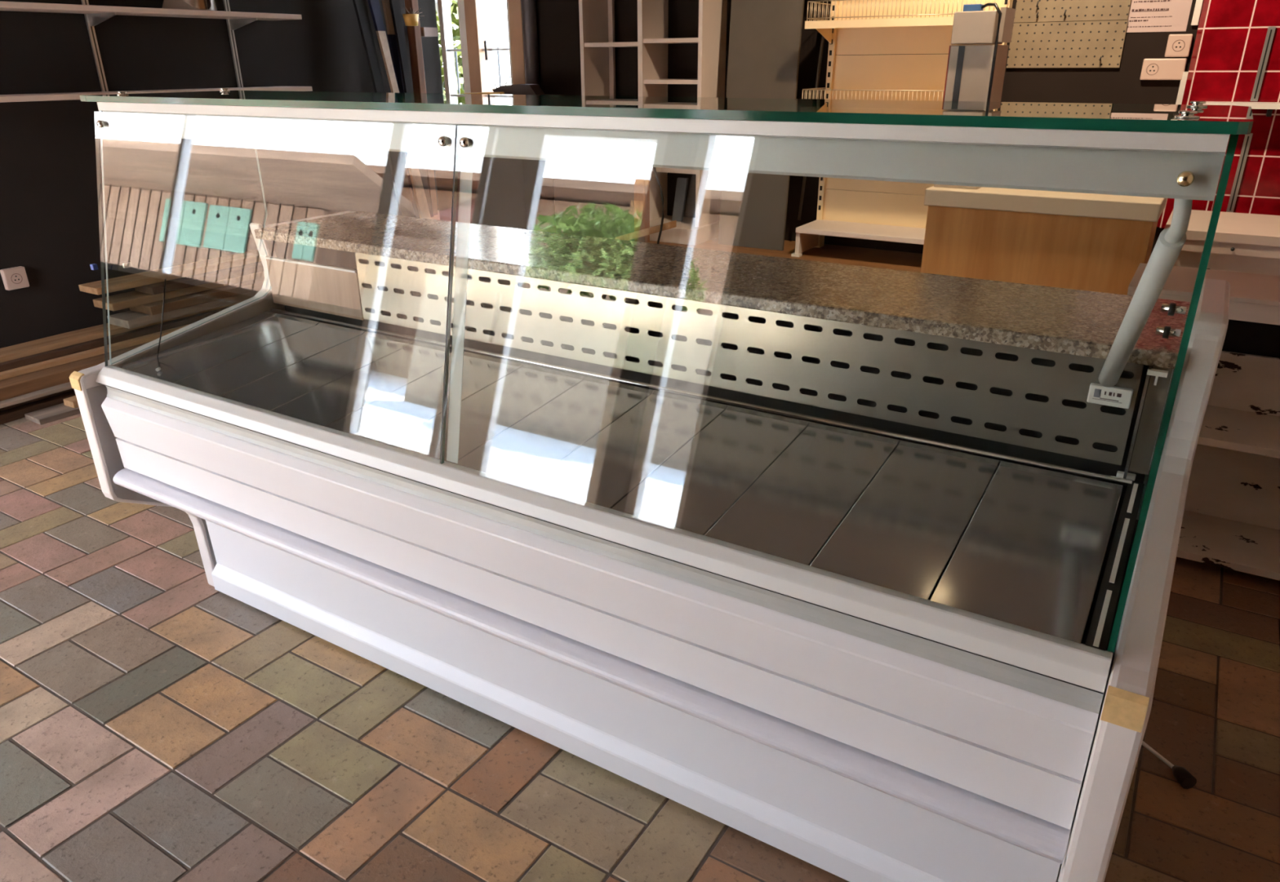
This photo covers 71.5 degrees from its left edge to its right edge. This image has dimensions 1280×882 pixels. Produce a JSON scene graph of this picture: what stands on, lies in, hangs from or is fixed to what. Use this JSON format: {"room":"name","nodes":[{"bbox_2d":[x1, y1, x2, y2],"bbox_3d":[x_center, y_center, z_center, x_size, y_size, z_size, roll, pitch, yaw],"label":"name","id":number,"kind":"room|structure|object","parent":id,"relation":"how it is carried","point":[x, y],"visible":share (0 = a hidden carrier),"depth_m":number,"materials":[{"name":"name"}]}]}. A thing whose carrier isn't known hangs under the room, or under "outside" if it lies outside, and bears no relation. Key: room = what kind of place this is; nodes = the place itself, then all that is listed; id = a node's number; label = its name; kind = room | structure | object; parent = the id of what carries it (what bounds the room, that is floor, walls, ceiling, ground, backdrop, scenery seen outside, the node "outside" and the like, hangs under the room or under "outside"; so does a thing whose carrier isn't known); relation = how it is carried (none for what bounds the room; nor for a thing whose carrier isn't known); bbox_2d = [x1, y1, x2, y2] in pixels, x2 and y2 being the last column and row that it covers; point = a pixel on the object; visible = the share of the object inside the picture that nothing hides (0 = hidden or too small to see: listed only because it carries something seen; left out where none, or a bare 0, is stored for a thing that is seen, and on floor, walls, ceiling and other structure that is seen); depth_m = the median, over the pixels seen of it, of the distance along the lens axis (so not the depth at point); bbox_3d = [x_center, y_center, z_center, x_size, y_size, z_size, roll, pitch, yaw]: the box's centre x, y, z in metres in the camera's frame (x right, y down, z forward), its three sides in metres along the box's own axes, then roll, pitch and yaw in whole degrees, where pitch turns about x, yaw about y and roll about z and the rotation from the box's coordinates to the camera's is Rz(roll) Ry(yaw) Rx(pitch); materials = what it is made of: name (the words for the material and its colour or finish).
{"room":"food shop","nodes":[
{"label":"food shop","id":0,"kind":"room"},
{"bbox_2d":[0,0,443,348],"bbox_3d":[-2.339,-1.778,4.131,0.150,2.800,3.850,13,27,29],"label":"wall","id":1,"kind":"structure","parent":0,"point":[169,202],"depth_m":4.19,"materials":[{"name":"grey paint"}]},
{"bbox_2d":[0,266,29,290],"bbox_3d":[-2.676,-0.697,3.808,0.031,0.088,0.088,13,27,29],"label":"wall socket","id":2,"kind":"object","parent":1,"relation":"attached to","point":[15,277],"visible":1,"depth_m":3.80,"materials":[{"name":"white plastic"}]},
{"bbox_2d":[80,0,118,137],"bbox_3d":[-2.390,-1.972,3.796,0.012,1.280,0.024,13,27,29],"label":"shelf standard","id":3,"kind":"object","parent":1,"relation":"attached to","point":[92,36],"visible":0.5,"depth_m":3.91,"materials":[{"name":"metal"}]},
{"bbox_2d":[0,0,302,30],"bbox_3d":[-2.448,-1.706,3.550,0.238,0.070,2.481,13,27,29],"label":"wall shelf","id":4,"kind":"object","parent":1,"relation":"attached to","point":[96,15],"visible":1,"depth_m":3.83,"materials":[{"name":"metal"}]},
{"bbox_2d":[160,0,217,10],"bbox_3d":[-2.072,-2.054,4.061,0.277,0.163,0.236,-9,24,-18],"label":"steel pot","id":5,"kind":"object","parent":4,"relation":"on","point":[205,5],"visible":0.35,"depth_m":4.00,"materials":[{"name":"silver metal"}]},
{"bbox_2d":[0,86,312,102],"bbox_3d":[-2.445,-1.399,3.682,0.238,0.070,2.484,13,27,29],"label":"wall shelf","id":6,"kind":"object","parent":1,"relation":"attached to","point":[71,95],"visible":0.64,"depth_m":3.80,"materials":[{"name":"wood"}]},
{"bbox_2d":[222,0,243,87],"bbox_3d":[-2.027,-2.204,4.332,0.012,1.280,0.024,13,27,29],"label":"shelf standard","id":7,"kind":"object","parent":1,"relation":"attached to","point":[226,4],"visible":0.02,"depth_m":4.43,"materials":[{"name":"metal"}]},
{"bbox_2d":[420,26,438,36],"bbox_3d":[-1.304,-2.458,5.346,0.135,0.049,0.116,13,27,29],"label":"wall box","id":8,"kind":"object","parent":1,"relation":"attached to","point":[424,31],"visible":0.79,"depth_m":5.30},
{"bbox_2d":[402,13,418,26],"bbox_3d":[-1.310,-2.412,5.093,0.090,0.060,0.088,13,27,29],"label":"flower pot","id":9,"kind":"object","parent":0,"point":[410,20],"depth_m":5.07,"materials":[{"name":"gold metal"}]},
{"bbox_2d":[435,0,452,18],"bbox_3d":[-1.540,-3.083,6.144,0.140,0.345,0.611,13,27,29],"label":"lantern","id":10,"kind":"object","parent":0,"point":[436,1],"visible":0.19,"depth_m":6.34,"materials":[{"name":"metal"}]},
{"bbox_2d":[0,413,1279,881],"bbox_3d":[-2.855,0.289,2.811,10.262,0.061,5.445,13,27,29],"label":"floor","id":11,"kind":"structure","parent":0,"point":[157,724],"depth_m":1.85,"materials":[{"name":"tile"}]},
{"bbox_2d":[0,390,75,425],"bbox_3d":[-2.305,-0.293,4.043,0.131,0.036,1.850,13,27,29],"label":"plank","id":12,"kind":"object","parent":11,"relation":"on","point":[13,414],"visible":0.09,"depth_m":3.65,"materials":[{"name":"brown wood"}]},
{"bbox_2d":[0,388,74,411],"bbox_3d":[-2.329,-0.340,4.058,0.126,0.034,1.920,13,27,29],"label":"plank","id":13,"kind":"object","parent":12,"relation":"on","point":[71,389],"visible":0.02,"depth_m":3.69,"materials":[{"name":"brown wood"}]},
{"bbox_2d":[0,382,71,408],"bbox_3d":[-2.307,-0.344,4.004,0.196,0.014,1.780,14,27,30],"label":"plank","id":14,"kind":"object","parent":13,"relation":"on","point":[60,388],"visible":0.1,"depth_m":3.63,"materials":[{"name":"brown wood"}]},
{"bbox_2d":[0,341,151,401],"bbox_3d":[-2.291,-0.401,4.058,0.137,0.048,1.840,13,27,29],"label":"plank","id":15,"kind":"object","parent":14,"relation":"on","point":[25,384],"visible":0.23,"depth_m":3.71,"materials":[{"name":"brown wood"}]},
{"bbox_2d":[0,324,190,380],"bbox_3d":[-2.387,-0.475,4.142,0.211,0.021,1.960,14,27,29],"label":"plank","id":16,"kind":"object","parent":15,"relation":"on","point":[21,371],"visible":0.16,"depth_m":3.89,"materials":[{"name":"brown wood"}]},
{"bbox_2d":[0,305,233,372],"bbox_3d":[-2.395,-0.513,4.170,0.175,0.026,1.900,13,27,29],"label":"plank","id":17,"kind":"object","parent":16,"relation":"on","point":[12,364],"visible":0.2,"depth_m":3.99,"materials":[{"name":"brown wood"}]},
{"bbox_2d":[0,301,242,363],"bbox_3d":[-2.417,-0.543,4.172,0.145,0.024,1.900,13,27,29],"label":"plank","id":18,"kind":"object","parent":17,"relation":"on","point":[78,336],"visible":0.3,"depth_m":3.93,"materials":[{"name":"brown wood"}]},
{"bbox_2d":[106,289,260,328],"bbox_3d":[-2.132,-0.720,4.499,0.170,0.039,1.030,13,27,29],"label":"plank","id":19,"kind":"object","parent":18,"relation":"on","point":[129,319],"visible":0.39,"depth_m":4.20,"materials":[{"name":"brown wood"}]},
{"bbox_2d":[129,277,264,315],"bbox_3d":[-2.085,-0.773,4.508,0.180,0.040,0.930,13,27,29],"label":"plank","id":20,"kind":"object","parent":19,"relation":"on","point":[198,298],"visible":0.42,"depth_m":4.30,"materials":[{"name":"brown wood"}]},
{"bbox_2d":[93,271,264,311],"bbox_3d":[-2.156,-0.796,4.456,0.160,0.035,1.070,13,27,29],"label":"plank","id":21,"kind":"object","parent":20,"relation":"on","point":[131,299],"visible":0.46,"depth_m":4.17,"materials":[{"name":"brown wood"}]},
{"bbox_2d":[134,261,263,294],"bbox_3d":[-2.079,-0.856,4.494,0.150,0.035,0.890,13,27,29],"label":"plank","id":22,"kind":"object","parent":21,"relation":"on","point":[237,271],"visible":0.44,"depth_m":4.31,"materials":[{"name":"brown wood"}]},
{"bbox_2d":[78,249,261,295],"bbox_3d":[-2.180,-0.864,4.418,0.150,0.030,1.110,13,27,29],"label":"plank","id":23,"kind":"object","parent":22,"relation":"on","point":[124,282],"visible":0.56,"depth_m":4.26,"materials":[{"name":"brown wood"}]},
{"bbox_2d":[24,403,80,425],"bbox_3d":[-2.078,-0.307,4.089,0.137,0.022,1.330,14,27,31],"label":"plank","id":24,"kind":"object","parent":11,"relation":"on","point":[60,411],"visible":0.21,"depth_m":3.61,"materials":[{"name":"brown wood"}]},
{"bbox_2d":[62,395,79,408],"bbox_3d":[-2.080,-0.340,4.102,0.087,0.028,1.090,13,26,28],"label":"plank","id":25,"kind":"object","parent":24,"relation":"on","point":[72,402],"visible":0.19,"depth_m":3.67,"materials":[{"name":"brown wood"}]},
{"bbox_2d":[69,88,1253,881],"bbox_3d":[-0.150,-0.042,1.847,2.193,1.267,0.862,13,27,29],"label":"display counter","id":26,"kind":"object","parent":11,"relation":"on","point":[863,574],"depth_m":1.48,"materials":[{"name":"white metal"}]},
{"bbox_2d":[119,311,277,370],"bbox_3d":[-1.087,-0.246,2.208,0.050,0.056,0.422,13,27,29],"label":"tray","id":27,"kind":"object","parent":26,"relation":"on","point":[233,322],"depth_m":2.21,"materials":[{"name":"metal"}]},
{"bbox_2d":[130,313,319,382],"bbox_3d":[-0.995,-0.224,2.154,0.164,0.056,0.422,13,27,29],"label":"tray","id":28,"kind":"object","parent":26,"relation":"on","point":[197,359],"depth_m":2.14,"materials":[{"name":"metal"}]},
{"bbox_2d":[173,322,364,396],"bbox_3d":[-0.854,-0.191,2.074,0.164,0.056,0.422,13,27,29],"label":"tray","id":29,"kind":"object","parent":26,"relation":"on","point":[226,377],"depth_m":2.06,"materials":[{"name":"metal"}]},
{"bbox_2d":[220,331,413,411],"bbox_3d":[-0.714,-0.157,1.993,0.164,0.056,0.422,13,27,29],"label":"tray","id":30,"kind":"object","parent":26,"relation":"on","point":[276,389],"depth_m":1.98,"materials":[{"name":"metal"}]},
{"bbox_2d":[271,342,466,426],"bbox_3d":[-0.573,-0.124,1.912,0.164,0.056,0.422,13,27,29],"label":"tray","id":31,"kind":"object","parent":26,"relation":"on","point":[329,403],"depth_m":1.89,"materials":[{"name":"metal"}]},
{"bbox_2d":[326,352,523,444],"bbox_3d":[-0.433,-0.090,1.831,0.164,0.056,0.422,13,27,29],"label":"tray","id":32,"kind":"object","parent":26,"relation":"on","point":[400,411],"depth_m":1.81,"materials":[{"name":"metal"}]},
{"bbox_2d":[386,364,585,463],"bbox_3d":[-0.292,-0.057,1.750,0.164,0.056,0.422,13,27,29],"label":"tray","id":33,"kind":"object","parent":26,"relation":"on","point":[482,416],"depth_m":1.73,"materials":[{"name":"metal"}]},
{"bbox_2d":[454,376,653,484],"bbox_3d":[-0.152,-0.024,1.669,0.164,0.056,0.422,13,27,29],"label":"tray","id":34,"kind":"object","parent":26,"relation":"on","point":[530,447],"depth_m":1.65,"materials":[{"name":"metal"}]},
{"bbox_2d":[528,390,727,508],"bbox_3d":[-0.011,0.010,1.588,0.164,0.056,0.422,13,27,29],"label":"tray","id":35,"kind":"object","parent":26,"relation":"on","point":[608,466],"depth_m":1.57,"materials":[{"name":"metal"}]},
{"bbox_2d":[610,405,808,535],"bbox_3d":[0.129,0.043,1.507,0.164,0.056,0.422,13,27,29],"label":"tray","id":36,"kind":"object","parent":26,"relation":"on","point":[698,484],"depth_m":1.49,"materials":[{"name":"metal"}]},
{"bbox_2d":[253,211,1189,368],"bbox_3d":[-0.017,-0.385,1.935,2.101,0.024,0.353,13,27,29],"label":"countertop","id":37,"kind":"structure","parent":26,"relation":"on","point":[1078,322],"depth_m":1.72,"materials":[{"name":"stone"}]},
{"bbox_2d":[704,422,899,565],"bbox_3d":[0.270,0.077,1.427,0.164,0.056,0.422,13,27,29],"label":"tray","id":38,"kind":"object","parent":26,"relation":"on","point":[795,507],"depth_m":1.40,"materials":[{"name":"metal"}]},
{"bbox_2d":[809,440,999,599],"bbox_3d":[0.410,0.110,1.346,0.164,0.056,0.422,13,27,29],"label":"tray","id":39,"kind":"object","parent":26,"relation":"on","point":[906,528],"depth_m":1.32,"materials":[{"name":"metal"}]},
{"bbox_2d":[929,461,1123,644],"bbox_3d":[0.557,0.145,1.261,0.180,0.056,0.422,13,27,29],"label":"tray","id":40,"kind":"object","parent":26,"relation":"on","point":[1033,551],"depth_m":1.23,"materials":[{"name":"metal"}]},
{"bbox_2d":[1142,741,1196,789],"bbox_3d":[1.043,0.613,1.845,0.033,0.048,0.254,-6,24,-13],"label":"power cord","id":41,"kind":"object","parent":11,"relation":"on","point":[1186,780],"visible":0.7,"depth_m":1.75,"materials":[{"name":"black plastic"}]},
{"bbox_2d":[1127,262,1279,581],"bbox_3d":[1.844,0.014,2.310,1.145,0.775,0.330,13,27,29],"label":"shelving unit","id":42,"kind":"object","parent":11,"relation":"on","point":[1231,519],"visible":0.32,"depth_m":2.48,"materials":[{"name":"white paint"}]},
{"bbox_2d":[1176,510,1279,581],"bbox_3d":[1.847,0.328,2.424,1.125,0.022,0.300,13,27,29],"label":"shelf","id":43,"kind":"object","parent":42,"relation":"attached to","point":[1251,546],"depth_m":2.50,"materials":[{"name":"white paint"}]},
{"bbox_2d":[1196,404,1279,458],"bbox_3d":[1.844,0.018,2.292,1.125,0.022,0.300,13,27,29],"label":"shelf","id":44,"kind":"object","parent":42,"relation":"attached to","point":[1250,429],"depth_m":2.38,"materials":[{"name":"white paint"}]},
{"bbox_2d":[431,209,922,272],"bbox_3d":[0.780,-0.618,4.248,5.500,0.430,1.550,13,27,29],"label":"floor","id":45,"kind":"structure","parent":0,"point":[851,255],"depth_m":4.43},
{"bbox_2d":[352,0,414,217],"bbox_3d":[-1.487,-2.063,5.050,0.264,1.620,0.072,-10,25,-21],"label":"plank","id":46,"kind":"object","parent":45,"relation":"on","point":[403,199],"visible":0.69,"depth_m":5.06,"materials":[{"name":"wood"}]},
{"bbox_2d":[367,0,431,218],"bbox_3d":[-1.413,-2.047,5.139,0.275,1.520,0.051,-13,26,-28],"label":"plank","id":47,"kind":"object","parent":45,"relation":"on","point":[417,185],"visible":0.68,"depth_m":5.12,"materials":[{"name":"wood"}]},
{"bbox_2d":[382,0,419,217],"bbox_3d":[-1.420,-2.088,5.261,0.118,1.500,0.080,13,27,29],"label":"plank","id":48,"kind":"object","parent":45,"relation":"on","point":[386,5],"visible":0.46,"depth_m":5.19,"materials":[{"name":"black wood"}]},
{"bbox_2d":[389,0,433,217],"bbox_3d":[-1.376,-2.168,5.229,0.141,1.670,0.082,8,25,20],"label":"plank","id":49,"kind":"object","parent":45,"relation":"on","point":[395,7],"visible":0.64,"depth_m":5.21,"materials":[{"name":"wood"}]},
{"bbox_2d":[404,0,437,215],"bbox_3d":[-1.330,-2.297,5.290,0.060,1.870,0.050,13,27,29],"label":"wooden post","id":50,"kind":"object","parent":45,"relation":"on","point":[414,32],"visible":0.43,"depth_m":5.30,"materials":[{"name":"wood"}]},
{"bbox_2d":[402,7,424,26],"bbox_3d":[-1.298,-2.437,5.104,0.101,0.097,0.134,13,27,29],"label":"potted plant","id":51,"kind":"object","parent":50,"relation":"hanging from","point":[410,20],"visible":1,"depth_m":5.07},
{"bbox_2d":[434,94,564,231],"bbox_3d":[-0.831,-1.638,5.202,0.700,0.720,0.400,13,27,29],"label":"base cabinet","id":52,"kind":"object","parent":45,"relation":"on","point":[507,193],"visible":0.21,"depth_m":5.09,"materials":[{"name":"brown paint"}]},
{"bbox_2d":[457,92,504,94],"bbox_3d":[-0.889,-1.935,4.946,0.337,0.016,0.015,13,27,29],"label":"stick","id":53,"kind":"object","parent":52,"relation":"on","point":[495,93],"visible":0.6,"depth_m":4.91,"materials":[{"name":"brown wood"}]},
{"bbox_2d":[492,84,545,94],"bbox_3d":[-0.666,-1.930,4.887,0.312,0.060,0.080,13,27,29],"label":"scoop","id":54,"kind":"object","parent":52,"relation":"on","point":[517,89],"visible":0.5,"depth_m":4.84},
{"bbox_2d":[552,160,634,240],"bbox_3d":[-0.245,-1.420,4.796,0.540,0.630,0.020,13,27,29],"label":"board","id":55,"kind":"object","parent":45,"relation":"on","point":[591,199],"visible":0.42,"depth_m":4.83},
{"bbox_2d":[633,165,649,242],"bbox_3d":[0.009,-1.335,4.641,0.067,0.590,0.050,13,27,29],"label":"wooden beam","id":56,"kind":"structure","parent":45,"relation":"on","point":[641,174],"depth_m":4.65,"materials":[{"name":"wood"}]},
{"bbox_2d":[615,220,676,240],"bbox_3d":[0.028,-1.088,4.633,0.333,0.140,0.070,13,27,29],"label":"batten","id":57,"kind":"object","parent":45,"relation":"on","point":[671,224],"visible":0.78,"depth_m":4.58,"materials":[{"name":"beige wood"}]},
{"bbox_2d":[578,0,727,245],"bbox_3d":[0.046,-2.050,4.596,0.765,1.940,0.340,13,27,29],"label":"shelving unit","id":58,"kind":"object","parent":45,"relation":"on","point":[597,17],"visible":0.48,"depth_m":4.67,"materials":[{"name":"brown wood"}]},
{"bbox_2d":[671,177,688,221],"bbox_3d":[0.218,-1.313,4.836,0.080,0.226,0.040,13,27,29],"label":"board","id":59,"kind":"object","parent":58,"relation":"on","point":[682,183],"visible":0.98,"depth_m":4.83,"materials":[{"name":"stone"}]},
{"bbox_2d":[653,167,664,244],"bbox_3d":[0.091,-1.314,4.421,0.067,0.716,0.012,13,27,29],"label":"hanging cable","id":60,"kind":"object","parent":45,"relation":"on","point":[654,168],"visible":0.59,"depth_m":4.45,"materials":[{"name":"black plastic"}]},
{"bbox_2d":[718,0,804,250],"bbox_3d":[0.598,-1.874,4.328,0.396,1.820,0.188,13,27,29],"label":"leaning board","id":61,"kind":"object","parent":45,"relation":"on","point":[765,37],"visible":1,"depth_m":4.38,"materials":[{"name":"wood"}]},
{"bbox_2d":[797,0,829,220],"bbox_3d":[0.869,-1.808,4.321,0.119,1.442,0.016,-2,23,-3],"label":"rod","id":62,"kind":"object","parent":45,"relation":"on","point":[822,42],"visible":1,"depth_m":4.34,"materials":[{"name":"black metal"}]},
{"bbox_2d":[791,0,1013,257],"bbox_3d":[1.167,-1.742,3.946,0.812,1.870,0.354,13,27,29],"label":"shelf","id":63,"kind":"object","parent":45,"relation":"on","point":[879,31],"visible":0.55,"depth_m":4.16,"materials":[{"name":"beige metal"}]},
{"bbox_2d":[920,186,1167,295],"bbox_3d":[1.426,-0.669,3.216,0.740,0.466,0.360,13,27,29],"label":"counter","id":64,"kind":"object","parent":45,"relation":"on","point":[1075,241],"depth_m":3.04,"materials":[{"name":"orange wood"}]},
{"bbox_2d":[933,2,1015,189],"bbox_3d":[1.169,-1.202,3.118,0.164,0.594,0.205,13,27,29],"label":"machine","id":65,"kind":"object","parent":64,"relation":"on","point":[975,71],"visible":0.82,"depth_m":3.00,"materials":[{"name":"grey metal"},{"name":"black plastic"},{"name":"blue plastic"}]},
{"bbox_2d":[535,0,1204,255],"bbox_3d":[0.068,-2.165,4.929,8.000,2.750,0.200,13,27,29],"label":"wall","id":66,"kind":"structure","parent":0,"point":[557,21],"depth_m":4.62,"materials":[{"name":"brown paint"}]},
{"bbox_2d":[437,0,525,93],"bbox_3d":[-0.946,-2.478,5.388,0.665,2.120,0.187,13,27,29],"label":"door","id":67,"kind":"structure","parent":66,"relation":"in","point":[476,50],"depth_m":5.42,"materials":[{"name":"beige paint"}]},
{"bbox_2d":[520,0,539,85],"bbox_3d":[-0.636,-2.463,5.092,0.084,2.320,0.083,13,27,29],"label":"pipe","id":68,"kind":"object","parent":66,"relation":"attached to","point":[531,56],"visible":0.49,"depth_m":5.13,"materials":[{"name":"black metal"}]},
{"bbox_2d":[1006,0,1131,67],"bbox_3d":[1.808,-1.867,3.715,0.450,0.568,0.053,13,27,29],"label":"pegboard","id":69,"kind":"object","parent":66,"relation":"attached to","point":[1078,42],"visible":0.98,"depth_m":3.78,"materials":[{"name":"wood"}]},
{"bbox_2d":[1126,0,1192,32],"bbox_3d":[2.102,-1.810,3.571,0.218,0.304,0.004,13,27,29],"label":"paper notice","id":70,"kind":"object","parent":66,"relation":"attached to","point":[1144,15],"visible":1,"depth_m":3.61,"materials":[{"name":"white paper"}]},
{"bbox_2d":[1139,57,1186,79],"bbox_3d":[2.145,-1.525,3.647,0.155,0.082,0.031,13,27,29],"label":"wall socket","id":71,"kind":"object","parent":66,"relation":"attached to","point":[1152,68],"visible":1,"depth_m":3.63,"materials":[{"name":"white plastic"}]},
{"bbox_2d":[1164,34,1193,57],"bbox_3d":[2.177,-1.598,3.594,0.085,0.085,0.031,13,27,29],"label":"wall socket","id":72,"kind":"object","parent":66,"relation":"attached to","point":[1178,45],"visible":1,"depth_m":3.58,"materials":[{"name":"white plastic"}]},
{"bbox_2d":[1175,71,1188,104],"bbox_3d":[2.211,-1.217,3.720,0.022,0.606,0.055,13,27,29],"label":"trim","id":73,"kind":"structure","parent":66,"relation":"attached to","point":[1183,82],"depth_m":3.62,"materials":[{"name":"white wood"}]},
{"bbox_2d":[1191,0,1203,25],"bbox_3d":[2.212,-1.720,3.525,0.024,0.132,0.020,13,27,29],"label":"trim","id":74,"kind":"structure","parent":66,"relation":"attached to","point":[1197,8],"depth_m":3.52,"materials":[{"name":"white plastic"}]},
{"bbox_2d":[1156,0,1279,228],"bbox_3d":[2.792,-1.748,3.068,1.388,2.094,0.100,13,27,29],"label":"tiled wall","id":75,"kind":"structure","parent":0,"point":[1231,35],"depth_m":3.47,"materials":[{"name":"red tile"}]},
{"bbox_2d":[1226,133,1253,212],"bbox_3d":[2.396,-1.069,3.558,0.024,0.307,0.012,13,27,29],"label":"rail","id":76,"kind":"object","parent":75,"relation":"attached to","point":[1246,142],"visible":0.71,"depth_m":3.55,"materials":[{"name":"metal"}]},
{"bbox_2d":[1202,101,1279,116],"bbox_3d":[2.589,-1.220,3.286,0.932,0.048,0.130,13,27,29],"label":"shelf","id":77,"kind":"object","parent":75,"relation":"attached to","point":[1269,106],"visible":0.74,"depth_m":3.37,"materials":[{"name":"white plastic"}]},
{"bbox_2d":[1250,26,1275,101],"bbox_3d":[2.384,-1.442,3.405,0.024,0.263,0.012,13,27,29],"label":"rail","id":78,"kind":"object","parent":75,"relation":"attached to","point":[1270,33],"visible":1,"depth_m":3.40,"materials":[{"name":"metal"}]},
{"bbox_2d":[1164,208,1279,275],"bbox_3d":[2.435,-0.547,3.064,1.145,0.345,0.532,13,27,29],"label":"shelf","id":79,"kind":"object","parent":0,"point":[1243,242],"visible":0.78,"depth_m":3.03,"materials":[{"name":"white paint"}]},
{"label":"outside","id":80,"kind":"structure","parent":0,"visible":0},
{"bbox_3d":[5.131,-6.027,16.830,26.000,0.240,26.300,13,27,29],"label":"garden","id":81,"kind":"object","parent":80,"visible":0},
{"bbox_2d":[435,0,464,93],"bbox_3d":[-2.470,-7.290,15.194,5.744,3.489,5.708,13,27,29],"label":"hedge","id":82,"kind":"object","parent":81,"relation":"on","point":[454,6],"visible":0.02,"depth_m":13.77,"materials":[{"name":"green plant"}]},
{"bbox_2d":[442,47,511,93],"bbox_3d":[-0.747,-2.228,6.353,2.214,1.080,0.016,13,27,29],"label":"iron railing","id":83,"kind":"object","parent":81,"relation":"on","point":[455,52],"visible":0.06,"depth_m":6.49,"materials":[{"name":"metal"}]},
{"bbox_2d":[488,0,511,88],"bbox_3d":[1.377,-5.038,9.409,6.720,3.900,1.500,13,27,29],"label":"house","id":84,"kind":"structure","parent":81,"relation":"on","point":[497,8],"depth_m":10.62,"materials":[{"name":"white paint"}]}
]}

